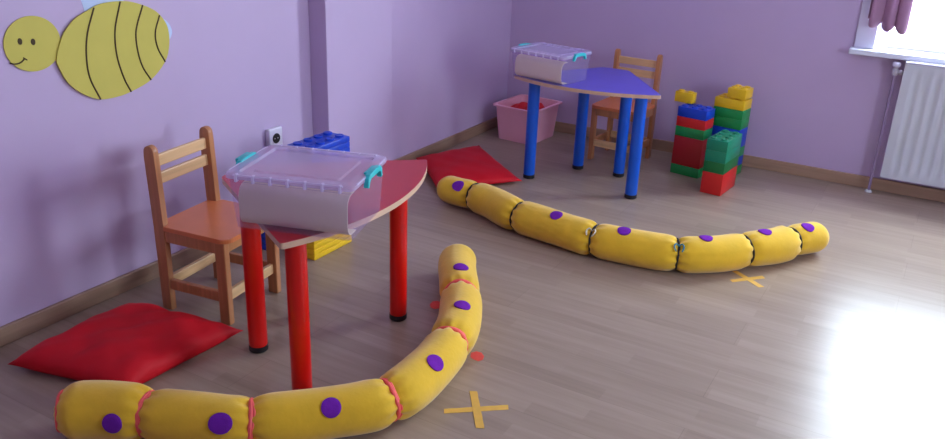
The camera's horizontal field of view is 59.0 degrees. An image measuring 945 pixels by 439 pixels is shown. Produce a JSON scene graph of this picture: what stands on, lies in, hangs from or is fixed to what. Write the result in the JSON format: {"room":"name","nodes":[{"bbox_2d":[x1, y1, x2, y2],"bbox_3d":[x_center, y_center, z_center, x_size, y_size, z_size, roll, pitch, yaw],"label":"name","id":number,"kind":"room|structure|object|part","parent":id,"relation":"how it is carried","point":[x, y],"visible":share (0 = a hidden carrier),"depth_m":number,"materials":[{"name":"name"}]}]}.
{"room":"children's room","nodes":[
{"label":"children's room","id":0,"kind":"room"},
{"bbox_2d":[0,0,511,326],"bbox_3d":[-1.467,-0.952,2.652,0.200,2.700,6.594,14,25,27],"label":"wall","id":1,"kind":"structure","parent":0,"point":[76,214],"depth_m":3.25,"materials":[{"name":"purple paint"}]},
{"bbox_2d":[3,0,171,99],"bbox_3d":[-1.298,-0.709,2.855,0.014,0.608,0.663,14,25,27],"label":"decoration","id":2,"kind":"object","parent":1,"relation":"attached to","point":[112,49],"visible":1,"depth_m":2.90,"materials":[{"name":"yellow paper"}]},
{"bbox_2d":[0,116,497,346],"bbox_3d":[-1.378,0.304,3.067,0.116,0.068,6.594,14,25,27],"label":"baseboard","id":3,"kind":"structure","parent":1,"relation":"attached to","point":[10,332],"depth_m":3.17,"materials":[{"name":"brown wood"}]},
{"bbox_2d":[265,126,282,149],"bbox_3d":[-0.894,-0.369,3.763,0.028,0.094,0.084,14,25,27],"label":"power socket","id":4,"kind":"object","parent":1,"relation":"attached to","point":[274,134],"visible":0.98,"depth_m":3.74,"materials":[{"name":"white plastic"}]},
{"bbox_2d":[308,0,390,161],"bbox_3d":[-0.561,-1.388,3.833,0.100,2.700,0.510,14,25,27],"label":"wall pillar","id":5,"kind":"structure","parent":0,"point":[350,40],"depth_m":4.02,"materials":[{"name":"purple paint"}]},
{"bbox_2d":[0,126,944,438],"bbox_3d":[0.438,0.824,2.164,4.700,0.100,7.044,14,25,27],"label":"floor","id":6,"kind":"structure","parent":0,"point":[845,339],"depth_m":3.12,"materials":[{"name":"laminate"}]},
{"bbox_2d":[8,303,243,383],"bbox_3d":[-1.149,0.401,2.784,0.481,0.109,0.570,14,25,27],"label":"floor cushion","id":7,"kind":"object","parent":6,"relation":"on","point":[129,342],"visible":0.98,"depth_m":2.70,"materials":[{"name":"red fabric"}]},
{"bbox_2d":[143,126,280,324],"bbox_3d":[-0.938,0.014,3.079,0.335,0.629,0.324,11,23,21],"label":"wooden chair","id":8,"kind":"object","parent":6,"relation":"on","point":[212,225],"visible":0.92,"depth_m":3.02,"materials":[{"name":"brown wood"}]},
{"bbox_3d":[-1.124,0.036,3.005,0.054,0.629,0.025,11,23,21],"label":"post","id":9,"kind":"part","parent":8,"relation":"part of","materials":[{"name":"brown wood"}]},
{"bbox_3d":[-0.932,0.002,3.071,0.323,0.018,0.324,11,23,21],"label":"seat","id":10,"kind":"part","parent":8,"relation":"part of","materials":[{"name":"orange laminate"}]},
{"bbox_3d":[-1.011,-0.058,3.252,0.054,0.629,0.025,11,23,21],"label":"post","id":11,"kind":"part","parent":8,"relation":"part of","materials":[{"name":"brown wood"}]},
{"bbox_3d":[-0.881,0.228,2.967,0.044,0.319,0.027,11,23,21],"label":"leg","id":12,"kind":"part","parent":8,"relation":"part of","materials":[{"name":"brown wood"}]},
{"bbox_3d":[-0.768,0.134,3.213,0.044,0.319,0.027,11,23,21],"label":"leg","id":13,"kind":"part","parent":8,"relation":"part of","materials":[{"name":"brown wood"}]},
{"bbox_2d":[261,232,265,249],"bbox_3d":[-0.864,0.040,3.726,0.127,0.105,0.255,14,25,27],"label":"brick","id":14,"kind":"object","parent":6,"relation":"on","point":[263,239],"visible":0.02,"depth_m":3.61,"materials":[{"name":"blue plastic"}]},
{"bbox_2d":[54,244,483,438],"bbox_3d":[-0.392,0.431,2.720,0.711,0.156,1.676,21,29,40],"label":"cushion","id":15,"kind":"object","parent":6,"relation":"on","point":[85,409],"visible":1,"depth_m":2.35,"materials":[{"name":"yellow fabric"}]},
{"bbox_2d":[222,159,426,389],"bbox_3d":[-0.527,0.162,2.805,0.614,0.586,0.859,11,23,22],"label":"table","id":16,"kind":"object","parent":6,"relation":"on","point":[400,179],"visible":0.84,"depth_m":2.72,"materials":[{"name":"red wood"}]},
{"bbox_3d":[-0.723,0.172,2.756,0.063,0.544,0.063,11,23,22],"label":"leg","id":17,"kind":"part","parent":16,"relation":"part of","materials":[{"name":"red paint"}]},
{"bbox_3d":[-0.521,0.283,2.499,0.063,0.544,0.063,11,23,22],"label":"leg","id":18,"kind":"part","parent":16,"relation":"part of","materials":[{"name":"red paint"}]},
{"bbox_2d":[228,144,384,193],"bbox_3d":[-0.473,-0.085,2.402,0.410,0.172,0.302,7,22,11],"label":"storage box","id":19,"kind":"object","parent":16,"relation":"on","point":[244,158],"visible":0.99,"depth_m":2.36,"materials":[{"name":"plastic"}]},
{"bbox_2d":[239,179,355,234],"bbox_3d":[-0.489,-0.032,2.329,0.320,0.120,0.065,7,22,11],"label":"paper sheet","id":20,"kind":"object","parent":19,"relation":"in","point":[293,206],"visible":1,"depth_m":2.30,"materials":[{"name":"white paper"}]},
{"bbox_3d":[-0.266,0.094,2.998,0.063,0.544,0.063,11,23,22],"label":"leg","id":21,"kind":"part","parent":16,"relation":"part of","materials":[{"name":"red paint"}]},
{"bbox_2d":[307,234,351,260],"bbox_3d":[-0.659,0.079,3.659,0.127,0.098,0.255,14,25,27],"label":"brick","id":22,"kind":"object","parent":6,"relation":"on","point":[318,249],"visible":0.37,"depth_m":3.59,"materials":[{"name":"yellow plastic"}]},
{"bbox_3d":[-0.655,-0.013,3.623,0.127,0.098,0.255,14,25,27],"label":"brick","id":23,"kind":"object","parent":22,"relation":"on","visible":0},
{"bbox_3d":[-0.652,-0.104,3.587,0.127,0.098,0.255,14,25,27],"label":"brick","id":24,"kind":"object","parent":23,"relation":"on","visible":0},
{"bbox_3d":[-0.648,-0.196,3.550,0.127,0.098,0.255,14,25,27],"label":"brick","id":25,"kind":"object","parent":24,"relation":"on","visible":0},
{"bbox_2d":[287,131,349,162],"bbox_3d":[-0.645,-0.290,3.512,0.127,0.105,0.255,14,25,27],"label":"brick","id":26,"kind":"object","parent":25,"relation":"on","point":[327,139],"visible":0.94,"depth_m":3.46,"materials":[{"name":"blue plastic"}]},
{"bbox_2d":[416,145,521,187],"bbox_3d":[-0.071,-0.305,4.706,0.507,0.074,0.667,-7,23,-21],"label":"floor cushion","id":27,"kind":"object","parent":6,"relation":"on","point":[474,163],"visible":0.84,"depth_m":4.61,"materials":[{"name":"red fabric"}]},
{"bbox_2d":[444,391,508,427],"bbox_3d":[0.012,0.586,2.581,0.155,0.001,0.164,17,26,33],"label":"cross","id":28,"kind":"object","parent":6,"relation":"on","point":[476,408],"visible":1,"depth_m":2.58,"materials":[{"name":"yellow paper"}]},
{"bbox_2d":[493,94,561,143],"bbox_3d":[0.352,-0.645,5.399,0.324,0.225,0.378,16,26,31],"label":"plastic tub","id":29,"kind":"object","parent":6,"relation":"on","point":[511,121],"visible":0.74,"depth_m":5.31,"materials":[{"name":"pink plastic"}]},
{"bbox_2d":[511,102,544,109],"bbox_3d":[0.353,-0.667,5.390,0.232,0.180,0.279,16,26,31],"label":"fabric","id":30,"kind":"object","parent":29,"relation":"in","point":[522,105],"visible":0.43,"depth_m":5.34,"materials":[{"name":"red fabric"}]},
{"bbox_2d":[514,67,660,198],"bbox_3d":[0.669,-0.448,4.467,0.675,0.574,0.672,-10,25,-27],"label":"table","id":31,"kind":"object","parent":6,"relation":"on","point":[603,81],"visible":0.99,"depth_m":4.49,"materials":[{"name":"blue wood"}]},
{"bbox_3d":[0.325,-0.503,4.567,0.063,0.532,0.063,13,24,25],"label":"leg","id":32,"kind":"part","parent":31,"relation":"part of","materials":[{"name":"blue paint"}]},
{"bbox_2d":[512,42,590,61],"bbox_3d":[0.406,-0.823,4.390,0.377,0.158,0.278,19,27,36],"label":"storage box","id":33,"kind":"object","parent":31,"relation":"on","point":[519,46],"visible":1,"depth_m":4.34,"materials":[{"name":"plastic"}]},
{"bbox_2d":[515,54,567,83],"bbox_3d":[0.356,-0.782,4.336,0.294,0.110,0.060,19,27,36],"label":"paper sheet","id":34,"kind":"object","parent":33,"relation":"in","point":[530,66],"visible":0.99,"depth_m":4.31,"materials":[{"name":"white paper"}]},
{"bbox_3d":[0.623,-0.566,4.754,0.063,0.532,0.063,13,24,25],"label":"leg","id":35,"kind":"part","parent":31,"relation":"part of","materials":[{"name":"blue paint"}]},
{"bbox_3d":[0.841,-0.516,4.651,0.063,0.532,0.063,13,24,25],"label":"leg","id":36,"kind":"part","parent":31,"relation":"part of","materials":[{"name":"blue paint"}]},
{"bbox_3d":[0.848,-0.384,4.319,0.063,0.532,0.063,13,24,25],"label":"leg","id":37,"kind":"part","parent":31,"relation":"part of","materials":[{"name":"blue paint"}]},
{"bbox_2d":[587,49,662,159],"bbox_3d":[0.902,-0.664,4.957,0.301,0.629,0.312,15,25,30],"label":"wooden chair","id":38,"kind":"object","parent":6,"relation":"on","point":[609,107],"visible":0.77,"depth_m":4.97,"materials":[{"name":"brown wood"}]},
{"bbox_3d":[0.719,-0.516,4.987,0.025,0.319,0.041,15,25,30],"label":"leg","id":39,"kind":"part","parent":38,"relation":"part of","materials":[{"name":"brown wood"}]},
{"bbox_3d":[0.862,-0.733,5.126,0.023,0.629,0.050,15,25,30],"label":"post","id":40,"kind":"part","parent":38,"relation":"part of","materials":[{"name":"brown wood"}]},
{"bbox_3d":[0.899,-0.675,4.948,0.301,0.018,0.300,15,25,30],"label":"seat","id":41,"kind":"part","parent":38,"relation":"part of","materials":[{"name":"orange laminate"}]},
{"bbox_3d":[1.085,-0.672,4.993,0.023,0.629,0.050,15,25,30],"label":"post","id":42,"kind":"part","parent":38,"relation":"part of","materials":[{"name":"brown wood"}]},
{"bbox_2d":[437,176,828,272],"bbox_3d":[0.659,0.034,3.812,1.867,0.160,0.575,8,22,14],"label":"cushion","id":43,"kind":"object","parent":6,"relation":"on","point":[580,235],"visible":1,"depth_m":3.62,"materials":[{"name":"yellow fabric"}]},
{"bbox_2d":[670,163,702,178],"bbox_3d":[1.253,-0.295,4.839,0.173,0.056,0.115,19,27,35],"label":"brick","id":44,"kind":"object","parent":6,"relation":"on","point":[675,168],"visible":0.64,"depth_m":4.79,"materials":[{"name":"green plastic"}]},
{"bbox_2d":[671,135,706,168],"bbox_3d":[1.257,-0.400,4.797,0.173,0.168,0.115,19,27,35],"label":"brick","id":45,"kind":"object","parent":44,"relation":"on","point":[689,152],"visible":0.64,"depth_m":4.75,"materials":[{"name":"red plastic"}]},
{"bbox_2d":[675,125,712,140],"bbox_3d":[1.261,-0.504,4.756,0.173,0.056,0.115,19,27,35],"label":"brick","id":46,"kind":"object","parent":45,"relation":"on","point":[680,130],"visible":0.76,"depth_m":4.71,"materials":[{"name":"green plastic"}]},
{"bbox_2d":[676,116,713,130],"bbox_3d":[1.263,-0.556,4.735,0.173,0.056,0.115,19,27,35],"label":"brick","id":47,"kind":"object","parent":46,"relation":"on","point":[681,121],"visible":0.84,"depth_m":4.69,"materials":[{"name":"red plastic"}]},
{"bbox_2d":[677,103,715,120],"bbox_3d":[1.265,-0.612,4.713,0.173,0.063,0.115,19,27,35],"label":"brick","id":48,"kind":"object","parent":47,"relation":"on","point":[694,111],"visible":0.99,"depth_m":4.67,"materials":[{"name":"blue plastic"}]},
{"bbox_2d":[674,89,696,103],"bbox_3d":[1.217,-0.704,4.763,0.109,0.067,0.054,19,27,35],"label":"brick","id":49,"kind":"object","parent":48,"relation":"on","point":[681,95],"visible":1,"depth_m":4.74,"materials":[{"name":"yellow plastic"}]},
{"bbox_2d":[700,166,736,195],"bbox_3d":[1.354,-0.226,4.588,0.115,0.120,0.231,16,26,32],"label":"brick","id":50,"kind":"object","parent":6,"relation":"on","point":[711,183],"visible":0.84,"depth_m":4.51,"materials":[{"name":"red plastic"}]},
{"bbox_2d":[703,155,738,174],"bbox_3d":[1.357,-0.310,4.554,0.115,0.060,0.231,16,26,32],"label":"brick","id":51,"kind":"object","parent":50,"relation":"on","point":[709,166],"visible":0.74,"depth_m":4.47,"materials":[{"name":"green plastic"}]},
{"bbox_2d":[704,144,740,163],"bbox_3d":[1.359,-0.367,4.532,0.115,0.060,0.231,16,26,32],"label":"brick","id":52,"kind":"object","parent":51,"relation":"on","point":[710,155],"visible":0.74,"depth_m":4.45,"materials":[{"name":"green plastic"}]},
{"bbox_2d":[706,130,742,152],"bbox_3d":[1.362,-0.426,4.508,0.115,0.067,0.231,16,26,32],"label":"brick","id":53,"kind":"object","parent":52,"relation":"on","point":[724,141],"visible":1,"depth_m":4.44,"materials":[{"name":"green plastic"}]},
{"bbox_2d":[736,164,741,174],"bbox_3d":[1.470,-0.307,4.891,0.174,0.055,0.116,19,27,35],"label":"brick","id":54,"kind":"object","parent":6,"relation":"on","point":[740,165],"visible":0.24,"depth_m":4.86,"materials":[{"name":"green plastic"}]},
{"bbox_2d":[737,155,742,165],"bbox_3d":[1.472,-0.359,4.871,0.174,0.055,0.116,19,27,35],"label":"brick","id":55,"kind":"object","parent":54,"relation":"on","point":[740,159],"visible":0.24,"depth_m":4.84,"materials":[{"name":"blue plastic"}]},
{"bbox_2d":[739,145,744,156],"bbox_3d":[1.474,-0.410,4.850,0.174,0.055,0.116,19,27,35],"label":"brick","id":56,"kind":"object","parent":55,"relation":"on","point":[743,147],"visible":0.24,"depth_m":4.82,"materials":[{"name":"green plastic"}]},
{"bbox_2d":[712,134,745,147],"bbox_3d":[1.476,-0.462,4.830,0.174,0.055,0.116,19,27,35],"label":"brick","id":57,"kind":"object","parent":56,"relation":"on","point":[743,141],"visible":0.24,"depth_m":4.79,"materials":[{"name":"blue plastic"}]},
{"bbox_2d":[712,125,747,137],"bbox_3d":[1.478,-0.513,4.809,0.174,0.055,0.116,19,27,35],"label":"brick","id":58,"kind":"object","parent":57,"relation":"on","point":[716,129],"visible":0.47,"depth_m":4.78,"materials":[{"name":"blue plastic"}]},
{"bbox_2d":[713,115,748,129],"bbox_3d":[1.480,-0.565,4.789,0.174,0.055,0.116,19,27,35],"label":"brick","id":59,"kind":"object","parent":58,"relation":"on","point":[718,121],"visible":0.64,"depth_m":4.74,"materials":[{"name":"green plastic"}]},
{"bbox_2d":[714,106,750,120],"bbox_3d":[1.482,-0.617,4.768,0.174,0.055,0.116,19,27,35],"label":"brick","id":60,"kind":"object","parent":59,"relation":"on","point":[719,111],"visible":0.74,"depth_m":4.72,"materials":[{"name":"green plastic"}]},
{"bbox_2d":[714,93,751,110],"bbox_3d":[1.484,-0.671,4.746,0.174,0.062,0.116,19,27,35],"label":"brick","id":61,"kind":"object","parent":60,"relation":"on","point":[721,100],"visible":0.72,"depth_m":4.71,"materials":[{"name":"yellow plastic"}]},
{"bbox_2d":[727,84,753,99],"bbox_3d":[1.509,-0.720,4.700,0.107,0.062,0.107,19,27,35],"label":"brick","id":62,"kind":"object","parent":61,"relation":"on","point":[737,91],"visible":1,"depth_m":4.67,"materials":[{"name":"yellow plastic"}]},
{"bbox_2d":[731,271,763,286],"bbox_3d":[1.165,0.252,3.532,0.142,0.001,0.128,11,23,21],"label":"cross","id":63,"kind":"object","parent":6,"relation":"on","point":[744,278],"visible":1,"depth_m":3.53,"materials":[{"name":"yellow paper"}]},
{"bbox_2d":[507,0,944,189],"bbox_3d":[2.197,-1.506,4.395,4.700,2.700,0.250,14,25,27],"label":"wall","id":64,"kind":"structure","parent":0,"point":[815,103],"depth_m":4.85,"materials":[{"name":"purple paint"}]},
{"bbox_2d":[554,121,944,202],"bbox_3d":[2.091,-0.242,4.771,4.284,0.068,0.016,14,25,27],"label":"baseboard","id":65,"kind":"structure","parent":64,"relation":"attached to","point":[895,187],"depth_m":4.80,"materials":[{"name":"brown wood"}]},
{"bbox_2d":[848,0,944,64],"bbox_3d":[2.735,-1.439,3.987,1.460,1.443,0.230,14,25,27],"label":"window","id":66,"kind":"structure","parent":64,"relation":"in","point":[866,40],"depth_m":4.46,"materials":[{"name":"white plastic"}]},
{"bbox_3d":[2.700,-0.777,4.232,1.460,0.030,0.190,14,25,27],"label":"sill","id":67,"kind":"part","parent":66,"relation":"part of","materials":[{"name":"white stone"}]},
{"bbox_2d":[865,61,944,192],"bbox_3d":[2.833,-0.353,4.212,1.440,0.740,0.104,14,25,27],"label":"radiator","id":68,"kind":"object","parent":64,"relation":"attached to","point":[915,149],"visible":1,"depth_m":4.41,"materials":[{"name":"metal"}]},
{"bbox_3d":[2.233,-0.817,4.393,0.040,0.024,0.039,14,25,27],"label":"knob","id":69,"kind":"part","parent":68,"relation":"part of","materials":[{"name":"white plastic"}]},
{"bbox_2d":[906,61,944,67],"bbox_3d":[2.864,-0.678,4.051,1.378,0.014,0.071,14,25,27],"label":"grille","id":70,"kind":"object","parent":68,"relation":"attached to","point":[909,64],"depth_m":4.31,"materials":[{"name":"white metal"}]},
{"bbox_3d":[2.711,-1.910,3.729,1.620,0.032,0.068,14,25,27],"label":"curtain rod","id":71,"kind":"object","parent":64,"relation":"attached to","visible":0},
{"bbox_2d":[868,0,913,34],"bbox_3d":[2.189,-1.499,4.181,0.205,1.116,0.052,14,25,27],"label":"curtain","id":72,"kind":"object","parent":71,"relation":"hanging from","point":[891,13],"visible":1,"depth_m":4.34,"materials":[{"name":"pink fabric"}]}
]}

